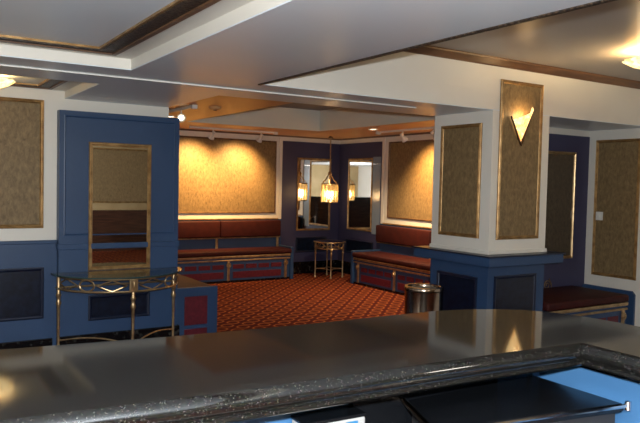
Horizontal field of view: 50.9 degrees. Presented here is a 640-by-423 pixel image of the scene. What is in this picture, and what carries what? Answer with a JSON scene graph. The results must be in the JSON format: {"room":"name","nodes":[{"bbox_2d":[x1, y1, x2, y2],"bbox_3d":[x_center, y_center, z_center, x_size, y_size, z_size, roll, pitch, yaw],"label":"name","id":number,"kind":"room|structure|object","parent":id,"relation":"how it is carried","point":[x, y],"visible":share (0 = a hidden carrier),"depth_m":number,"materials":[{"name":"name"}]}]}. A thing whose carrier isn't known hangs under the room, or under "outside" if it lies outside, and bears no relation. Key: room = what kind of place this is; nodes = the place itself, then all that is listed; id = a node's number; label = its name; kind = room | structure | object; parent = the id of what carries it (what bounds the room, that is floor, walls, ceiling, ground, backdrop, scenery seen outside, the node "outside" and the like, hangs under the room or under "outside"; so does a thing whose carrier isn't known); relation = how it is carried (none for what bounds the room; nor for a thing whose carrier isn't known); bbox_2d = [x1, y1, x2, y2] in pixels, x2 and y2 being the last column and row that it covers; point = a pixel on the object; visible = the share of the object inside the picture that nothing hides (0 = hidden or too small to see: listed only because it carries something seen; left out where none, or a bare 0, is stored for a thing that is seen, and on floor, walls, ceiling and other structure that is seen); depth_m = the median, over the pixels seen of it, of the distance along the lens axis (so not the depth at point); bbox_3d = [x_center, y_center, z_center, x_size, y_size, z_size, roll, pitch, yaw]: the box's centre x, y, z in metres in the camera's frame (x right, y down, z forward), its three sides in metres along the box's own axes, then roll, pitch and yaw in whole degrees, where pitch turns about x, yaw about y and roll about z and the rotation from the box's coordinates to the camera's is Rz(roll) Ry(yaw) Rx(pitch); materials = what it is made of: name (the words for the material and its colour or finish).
{"room":"cinema lobby","nodes":[
{"label":"cinema lobby","id":0,"kind":"room"},
{"bbox_2d":[0,74,45,83],"bbox_3d":[-3.676,-1.307,4.143,4.250,0.605,1.150,0,3,-32],"label":"ceiling","id":1,"kind":"structure","parent":0,"point":[19,79],"depth_m":5.16,"materials":[{"name":"paint"}]},
{"bbox_2d":[0,78,14,87],"bbox_3d":[-2.426,-0.939,4.929,0.357,0.140,0.357,0,3,-32],"label":"ceiling light","id":2,"kind":"object","parent":1,"relation":"hanging from","point":[4,82],"visible":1,"depth_m":4.91,"materials":[{"name":"white glass"}]},
{"bbox_2d":[10,79,66,89],"bbox_3d":[-3.703,-0.993,4.067,4.120,0.018,1.020,0,3,-32],"label":"trim","id":3,"kind":"structure","parent":1,"relation":"attached to","point":[50,84],"depth_m":5.37,"materials":[{"name":"brown wood"}]},
{"bbox_2d":[13,81,82,90],"bbox_3d":[-3.683,-1.003,4.156,4.250,0.004,1.150,0,3,-32],"label":"trim","id":4,"kind":"structure","parent":1,"relation":"attached to","point":[67,85],"depth_m":5.48,"materials":[{"name":"beige paint"}]},
{"bbox_2d":[0,86,168,345],"bbox_3d":[-3.646,-0.168,4.971,5.180,2.950,0.176,0,3,-32],"label":"wall","id":5,"kind":"structure","parent":0,"point":[28,291],"depth_m":5.72,"materials":[{"name":"blue paint"}]},
{"bbox_2d":[0,97,43,228],"bbox_3d":[-2.811,-0.399,5.414,1.100,1.085,0.022,0,3,-32],"label":"wall panel","id":6,"kind":"object","parent":5,"relation":"attached to","point":[21,119],"visible":1,"depth_m":5.62,"materials":[{"name":"beige fabric"}]},
{"bbox_2d":[0,324,179,349],"bbox_3d":[-3.578,1.194,4.956,5.270,0.235,0.125,0,3,-32],"label":"baseboard","id":7,"kind":"structure","parent":5,"relation":"attached to","point":[138,333],"depth_m":5.92,"materials":[{"name":"black stone"}]},
{"bbox_2d":[0,0,174,46],"bbox_3d":[-1.034,-1.072,-0.012,4.250,0.605,7.190,0,3,-32],"label":"ceiling","id":8,"kind":"structure","parent":0,"point":[83,22],"depth_m":3.14,"materials":[{"name":"paint"}]},
{"bbox_2d":[0,0,220,55],"bbox_3d":[-1.061,-0.757,-0.089,4.120,0.018,7.060,0,3,-32],"label":"trim","id":9,"kind":"structure","parent":8,"relation":"attached to","point":[177,11],"depth_m":3.40,"materials":[{"name":"brown wood"}]},
{"bbox_2d":[0,0,253,58],"bbox_3d":[-1.040,-0.767,0.001,4.250,0.004,7.190,0,3,-32],"label":"trim","id":10,"kind":"structure","parent":8,"relation":"attached to","point":[222,7],"depth_m":3.31,"materials":[{"name":"beige paint"}]},
{"bbox_2d":[56,110,179,336],"bbox_3d":[-1.796,0.220,6.038,1.085,2.170,0.116,0,3,-32],"label":"wall","id":11,"kind":"structure","parent":0,"point":[80,313],"depth_m":5.95,"materials":[{"name":"blue paint"}]},
{"bbox_2d":[88,142,151,270],"bbox_3d":[-1.774,-0.045,5.975,0.550,1.120,0.022,0,3,-32],"label":"wall mirror","id":12,"kind":"object","parent":11,"relation":"attached to","point":[119,198],"visible":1,"depth_m":5.97,"materials":[{"name":"clear glass"}]},
{"bbox_2d":[178,130,339,244],"bbox_3d":[-1.646,-0.377,10.986,4.930,2.950,0.160,0,3,-32],"label":"wall","id":13,"kind":"structure","parent":0,"point":[181,132],"depth_m":11.16,"materials":[{"name":"beige paint"}]},
{"bbox_2d":[178,135,276,213],"bbox_3d":[-2.021,-0.579,10.652,3.020,1.225,0.022,0,3,-32],"label":"wall panel","id":14,"kind":"object","parent":13,"relation":"attached to","point":[218,175],"visible":0.62,"depth_m":10.97,"materials":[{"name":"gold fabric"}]},
{"bbox_2d":[178,218,277,219],"bbox_3d":[-2.141,0.129,10.611,3.370,0.020,0.030,0,3,-32],"label":"trim","id":15,"kind":"structure","parent":13,"relation":"attached to","point":[231,218],"depth_m":11.08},
{"bbox_2d":[179,128,339,139],"bbox_3d":[-1.580,-1.286,10.875,4.650,0.022,0.050,0,3,-32],"label":"trim","id":16,"kind":"structure","parent":13,"relation":"attached to","point":[179,128],"depth_m":11.17,"materials":[{"name":"brown wood"}]},
{"bbox_2d":[278,137,282,218],"bbox_3d":[-0.680,-0.572,11.505,0.060,1.400,0.022,0,3,-32],"label":"trim","id":17,"kind":"structure","parent":13,"relation":"attached to","point":[280,138],"depth_m":11.49,"materials":[{"name":"beige paint"}]},
{"bbox_2d":[169,95,434,138],"bbox_3d":[-0.207,-1.449,8.714,4.650,0.550,5.150,0,3,-32],"label":"ceiling","id":18,"kind":"structure","parent":0,"point":[229,105],"depth_m":9.08,"materials":[{"name":"orange paint"}]},
{"bbox_2d":[169,104,197,121],"bbox_3d":[-1.608,-1.073,7.524,0.108,0.166,1.010,0,3,-32],"label":"track light","id":19,"kind":"object","parent":18,"relation":"attached to","point":[181,116],"visible":0.85,"depth_m":7.38,"materials":[{"name":"white metal"}]},
{"bbox_2d":[209,106,220,110],"bbox_3d":[-1.137,-1.114,7.281,0.140,0.042,0.140,0,3,-32],"label":"smoke detector","id":20,"kind":"object","parent":18,"relation":"attached to","point":[214,108],"visible":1,"depth_m":7.23,"materials":[{"name":"white plastic"}]},
{"bbox_2d":[189,126,277,142],"bbox_3d":[-1.317,-1.174,10.342,1.480,0.188,0.133,0,3,-32],"label":"track light","id":21,"kind":"object","parent":18,"relation":"attached to","point":[211,136],"visible":1,"depth_m":10.29,"materials":[{"name":"white metal"}]},
{"bbox_2d":[187,106,434,130],"bbox_3d":[0.078,-1.310,8.257,2.200,0.316,3.760,0,3,-32],"label":"trim","id":22,"kind":"structure","parent":18,"relation":"attached to","point":[269,117],"depth_m":9.84,"materials":[{"name":"white paint"}]},
{"bbox_2d":[321,136,337,203],"bbox_3d":[0.170,-0.698,11.434,0.299,1.155,0.296,0,3,-32],"label":"hanging lantern","id":23,"kind":"object","parent":18,"relation":"hanging from","point":[329,194],"visible":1,"depth_m":11.37,"materials":[{"name":"gold metal"}]},
{"bbox_2d":[376,127,434,141],"bbox_3d":[1.277,-1.083,9.578,0.133,0.188,1.480,0,3,-32],"label":"track light","id":24,"kind":"object","parent":18,"relation":"attached to","point":[404,139],"visible":0.77,"depth_m":9.65,"materials":[{"name":"white metal"}]},
{"bbox_2d":[209,272,404,331],"bbox_3d":[-0.332,1.483,4.055,10.180,0.120,13.450,0,3,-32],"label":"floor","id":25,"kind":"structure","parent":0,"point":[307,298],"depth_m":9.01,"materials":[{"name":"carpet"}]},
{"bbox_2d":[51,267,181,344],"bbox_3d":[-1.669,0.924,5.773,1.134,0.790,0.507,0,3,-32],"label":"console table","id":26,"kind":"object","parent":25,"relation":"on","point":[133,275],"visible":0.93,"depth_m":5.66,"materials":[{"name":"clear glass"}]},
{"bbox_2d":[177,274,217,335],"bbox_3d":[-2.141,0.955,8.062,0.630,0.515,3.055,0,3,-32],"label":"bench","id":27,"kind":"object","parent":25,"relation":"on","point":[196,300],"visible":0.35,"depth_m":6.84,"materials":[{"name":"blue paint"}]},
{"bbox_2d":[177,274,211,287],"bbox_3d":[-1.725,0.782,7.454,0.580,0.080,1.488,0,3,-32],"label":"seat cushion","id":28,"kind":"object","parent":27,"relation":"on","point":[183,281],"depth_m":7.14,"materials":[{"name":"red leather"}]},
{"bbox_2d":[178,220,293,283],"bbox_3d":[-1.723,0.636,10.614,2.765,0.955,0.478,0,3,-32],"label":"bench","id":29,"kind":"object","parent":25,"relation":"on","point":[230,251],"visible":0.62,"depth_m":10.79,"materials":[{"name":"red leather"}]},
{"bbox_2d":[178,221,219,238],"bbox_3d":[-2.097,0.287,10.557,1.117,0.270,0.080,0,3,-32],"label":"cushion","id":30,"kind":"object","parent":29,"relation":"on","point":[186,229],"depth_m":10.63,"materials":[{"name":"red leather"}]},
{"bbox_2d":[178,246,291,257],"bbox_3d":[-1.726,0.649,10.595,2.718,0.080,0.448,0,3,-32],"label":"seat cushion","id":31,"kind":"object","parent":29,"relation":"on","point":[188,251],"depth_m":10.72,"materials":[{"name":"red leather"}]},
{"bbox_2d":[220,220,280,237],"bbox_3d":[-1.149,0.283,11.159,1.112,0.270,0.080,0,3,-32],"label":"cushion","id":32,"kind":"object","parent":29,"relation":"on","point":[230,228],"depth_m":11.12,"materials":[{"name":"red leather"}]},
{"bbox_2d":[0,309,639,422],"bbox_3d":[-0.075,0.997,0.529,3.679,1.160,3.276,0,3,-32],"label":"countertop","id":33,"kind":"structure","parent":25,"relation":"on","point":[273,374],"depth_m":1.69,"materials":[{"name":"black stone"}]},
{"bbox_2d":[313,240,344,278],"bbox_3d":[0.154,0.812,11.451,0.550,0.618,0.550,3,3,37],"label":"side table","id":34,"kind":"object","parent":25,"relation":"on","point":[320,242],"visible":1,"depth_m":11.40,"materials":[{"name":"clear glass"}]},
{"bbox_2d":[350,225,430,295],"bbox_3d":[1.580,0.762,9.652,0.598,0.935,3.135,0,3,-32],"label":"bench","id":35,"kind":"object","parent":25,"relation":"on","point":[388,268],"visible":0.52,"depth_m":10.27,"materials":[{"name":"red leather"}]},
{"bbox_2d":[352,251,430,267],"bbox_3d":[1.159,0.728,10.287,0.568,0.080,1.538,0,3,-32],"label":"seat cushion","id":36,"kind":"object","parent":35,"relation":"on","point":[397,259],"depth_m":10.23,"materials":[{"name":"red leather"}]},
{"bbox_2d":[376,225,430,245],"bbox_3d":[1.297,0.388,10.522,0.080,0.275,1.322,0,3,-32],"label":"cushion","id":37,"kind":"object","parent":35,"relation":"on","point":[385,235],"depth_m":10.49,"materials":[{"name":"red leather"}]},
{"bbox_2d":[416,262,430,270],"bbox_3d":[1.990,0.802,8.981,0.568,0.080,1.538,0,3,-32],"label":"seat cushion","id":38,"kind":"object","parent":35,"relation":"on","point":[420,266],"depth_m":9.38,"materials":[{"name":"red leather"}]},
{"bbox_2d":[404,283,443,313],"bbox_3d":[0.929,1.018,6.058,0.356,0.697,0.356,0,3,-32],"label":"bin","id":39,"kind":"object","parent":25,"relation":"on","point":[419,297],"visible":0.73,"depth_m":5.91,"materials":[{"name":"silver metal"}]},
{"bbox_2d":[413,286,434,292],"bbox_3d":[0.936,0.701,6.045,0.290,0.012,0.290,0,3,-32],"label":"tray","id":40,"kind":"object","parent":39,"relation":"on","point":[416,289],"depth_m":5.90,"materials":[{"name":"silver metal"}]},
{"bbox_2d":[401,375,631,422],"bbox_3d":[0.497,1.028,1.871,0.653,1.011,0.344,0,3,-32],"label":"cooler","id":41,"kind":"object","parent":25,"relation":"on","point":[529,399],"visible":1,"depth_m":1.87,"materials":[{"name":"black"}]},
{"bbox_2d":[542,278,628,323],"bbox_3d":[2.506,1.060,7.034,1.310,0.603,0.750,0,3,-32],"label":"bench","id":42,"kind":"object","parent":25,"relation":"on","point":[571,300],"visible":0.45,"depth_m":6.88,"materials":[{"name":"red leather"}]},
{"bbox_2d":[542,285,628,311],"bbox_3d":[2.518,0.897,7.015,1.288,0.080,0.720,0,3,-32],"label":"seat cushion","id":43,"kind":"object","parent":42,"relation":"on","point":[571,298],"depth_m":6.84,"materials":[{"name":"red leather"}]},
{"bbox_2d":[274,103,341,110],"bbox_3d":[0.085,-1.583,8.245,2.200,0.230,3.760,0,3,-32],"label":"ceiling","id":44,"kind":"structure","parent":0,"point":[290,105],"depth_m":9.91,"materials":[{"name":"grey paint"}]},
{"bbox_2d":[281,141,339,261],"bbox_3d":[-0.163,-0.060,11.859,1.188,2.310,0.028,0,3,-32],"label":"wall","id":45,"kind":"structure","parent":0,"point":[303,244],"depth_m":11.77,"materials":[{"name":"paint"}]},
{"bbox_2d":[296,157,331,230],"bbox_3d":[-0.106,-0.302,11.871,0.700,1.275,0.022,0,3,-32],"label":"wall mirror","id":46,"kind":"object","parent":45,"relation":"attached to","point":[311,213],"visible":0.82,"depth_m":11.85,"materials":[{"name":"clear glass"}]},
{"bbox_2d":[293,260,336,273],"bbox_3d":[-0.191,0.987,11.892,1.170,0.215,0.018,0,3,-32],"label":"baseboard","id":47,"kind":"structure","parent":45,"relation":"attached to","point":[304,267],"depth_m":11.91,"materials":[{"name":"wood"}]},
{"bbox_2d":[0,0,639,130],"bbox_3d":[0.808,-1.092,2.291,9.830,0.676,9.100,0,3,-32],"label":"ceiling","id":48,"kind":"structure","parent":0,"point":[291,37],"depth_m":3.49,"materials":[{"name":"paint"}]},
{"bbox_2d":[0,64,415,107],"bbox_3d":[-2.051,-0.885,3.985,6.820,0.010,0.020,0,3,-32],"label":"trim","id":49,"kind":"structure","parent":48,"relation":"attached to","point":[14,66],"depth_m":4.70,"materials":[{"name":"white paint"}]},
{"bbox_2d":[258,0,616,84],"bbox_3d":[1.506,-0.723,1.622,0.026,0.044,7.189,0,3,-32],"label":"trim","id":50,"kind":"structure","parent":48,"relation":"attached to","point":[599,2],"depth_m":2.98,"materials":[{"name":"brown wood"}]},
{"bbox_2d":[0,44,639,125],"bbox_3d":[-0.810,-1.239,4.836,9.830,0.670,0.760,0,3,-32],"label":"ceiling beam","id":51,"kind":"structure","parent":0,"point":[401,75],"depth_m":5.57,"materials":[{"name":"beige paint"}]},
{"bbox_2d":[291,405,366,422],"bbox_3d":[0.020,0.637,1.716,0.184,0.244,0.074,0,3,-30],"label":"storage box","id":52,"kind":"object","parent":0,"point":[349,413],"visible":1,"depth_m":1.70,"materials":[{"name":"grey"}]},
{"bbox_2d":[337,141,382,261],"bbox_3d":[0.669,-0.032,11.653,0.028,2.310,1.270,0,3,-32],"label":"wall","id":53,"kind":"structure","parent":0,"point":[354,239],"depth_m":11.88,"materials":[{"name":"paint"}]},
{"bbox_2d":[347,158,372,231],"bbox_3d":[0.684,-0.295,11.612,0.022,1.250,0.710,0,3,-32],"label":"wall mirror","id":54,"kind":"object","parent":53,"relation":"attached to","point":[360,170],"visible":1,"depth_m":11.60,"materials":[{"name":"clear glass"}]},
{"bbox_2d":[371,157,380,234],"bbox_3d":[0.931,-0.243,11.215,0.030,1.340,0.210,0,3,-32],"label":"glass panel","id":55,"kind":"object","parent":53,"relation":"attached to","point":[376,187],"visible":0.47,"depth_m":11.21,"materials":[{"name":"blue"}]},
{"bbox_2d":[412,110,565,310],"bbox_3d":[1.608,0.227,6.457,1.010,2.274,1.030,0,3,-32],"label":"pillar","id":56,"kind":"object","parent":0,"point":[485,272],"visible":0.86,"depth_m":6.14,"materials":[{"name":"beige paint"}]},
{"bbox_2d":[438,123,482,238],"bbox_3d":[1.290,-0.286,6.226,0.022,1.035,0.525,0,3,-32],"label":"wall panel","id":57,"kind":"object","parent":56,"relation":"attached to","point":[461,145],"visible":1,"depth_m":6.22,"materials":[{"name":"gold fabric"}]},
{"bbox_2d":[495,79,543,239],"bbox_3d":[1.817,-0.457,6.087,0.555,1.420,0.022,0,3,-32],"label":"wall panel","id":58,"kind":"object","parent":56,"relation":"attached to","point":[519,167],"visible":1,"depth_m":6.08,"materials":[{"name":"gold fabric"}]},
{"bbox_2d":[510,107,533,145],"bbox_3d":[1.846,-0.769,6.028,0.304,0.364,0.112,0,3,-32],"label":"wall sconce","id":59,"kind":"object","parent":58,"relation":"attached to","point":[521,124],"visible":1,"depth_m":6.01,"materials":[{"name":"white glass"}]},
{"bbox_2d":[340,128,639,326],"bbox_3d":[3.909,-0.069,6.694,0.160,2.950,13.100,0,3,-32],"label":"wall","id":60,"kind":"structure","parent":0,"point":[611,282],"depth_m":7.78,"materials":[{"name":"beige paint"}]},
{"bbox_2d":[337,260,350,274],"bbox_3d":[0.643,1.015,11.688,0.018,0.215,1.258,0,3,-32],"label":"baseboard","id":61,"kind":"structure","parent":60,"relation":"attached to","point":[346,265],"depth_m":11.99,"materials":[{"name":"black wood"}]},
{"bbox_2d":[380,138,385,223],"bbox_3d":[1.040,-0.507,11.073,0.022,1.415,0.060,0,3,-32],"label":"trim","id":62,"kind":"structure","parent":60,"relation":"attached to","point":[384,139],"depth_m":11.06,"materials":[{"name":"beige paint"}]},
{"bbox_2d":[340,132,430,139],"bbox_3d":[1.696,-1.175,10.010,0.050,0.022,5.030,0,3,-32],"label":"trim","id":63,"kind":"structure","parent":60,"relation":"attached to","point":[424,132],"depth_m":10.97,"materials":[{"name":"brown wood"}]},
{"bbox_2d":[382,223,431,228],"bbox_3d":[2.028,0.284,9.516,0.030,0.020,3.700,0,3,-32],"label":"trim","id":64,"kind":"structure","parent":60,"relation":"attached to","point":[382,223],"depth_m":10.52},
{"bbox_2d":[387,139,433,221],"bbox_3d":[1.579,-0.472,10.225,0.022,1.235,1.750,0,3,-32],"label":"wall panel","id":65,"kind":"object","parent":60,"relation":"attached to","point":[410,163],"visible":0.62,"depth_m":10.49,"materials":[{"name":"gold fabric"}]},
{"bbox_2d":[403,45,639,88],"bbox_3d":[1.581,-1.301,5.861,4.695,0.065,0.070,0,3,-32],"label":"trim","id":66,"kind":"structure","parent":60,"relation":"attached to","point":[429,50],"depth_m":5.99,"materials":[{"name":"brown wood"}]},
{"bbox_2d":[591,138,639,280],"bbox_3d":[3.303,-0.033,7.515,0.022,1.545,0.550,0,3,-32],"label":"wall panel","id":67,"kind":"object","parent":60,"relation":"attached to","point":[617,163],"visible":1,"depth_m":7.50,"materials":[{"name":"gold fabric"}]},
{"bbox_2d":[596,212,602,219],"bbox_3d":[3.191,0.051,7.679,0.020,0.096,0.090,0,3,-32],"label":"light switch","id":68,"kind":"object","parent":67,"relation":"attached to","point":[599,215],"visible":1,"depth_m":7.67,"materials":[{"name":"white plastic"}]},
{"bbox_2d":[431,0,639,80],"bbox_3d":[3.492,-1.278,2.854,4.695,0.230,7.190,0,3,-32],"label":"ceiling","id":69,"kind":"structure","parent":0,"point":[597,39],"depth_m":5.12,"materials":[{"name":"paint"}]},
{"bbox_2d":[622,57,639,68],"bbox_3d":[2.651,-1.198,5.367,0.441,0.180,0.441,0,3,-32],"label":"ceiling light","id":70,"kind":"object","parent":69,"relation":"hanging from","point":[634,62],"visible":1,"depth_m":5.34,"materials":[{"name":"white glass"}]},
{"bbox_2d":[543,127,589,287],"bbox_3d":[2.380,0.199,7.460,1.640,2.280,0.135,0,3,-32],"label":"wall","id":71,"kind":"structure","parent":0,"point":[571,271],"depth_m":7.73,"materials":[{"name":"blue paint"}]},
{"bbox_2d":[545,151,576,258],"bbox_3d":[2.559,-0.067,7.465,0.830,1.210,0.022,0,3,-32],"label":"wall mirror","id":72,"kind":"object","parent":71,"relation":"attached to","point":[561,177],"visible":0.52,"depth_m":7.57,"materials":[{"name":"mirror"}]},
{"bbox_2d":[582,284,635,324],"bbox_3d":[3.250,1.107,7.599,0.030,0.495,0.650,0,3,-32],"label":"board","id":73,"kind":"object","parent":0,"point":[630,319],"visible":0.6,"depth_m":7.36,"materials":[{"name":"blue paint"}]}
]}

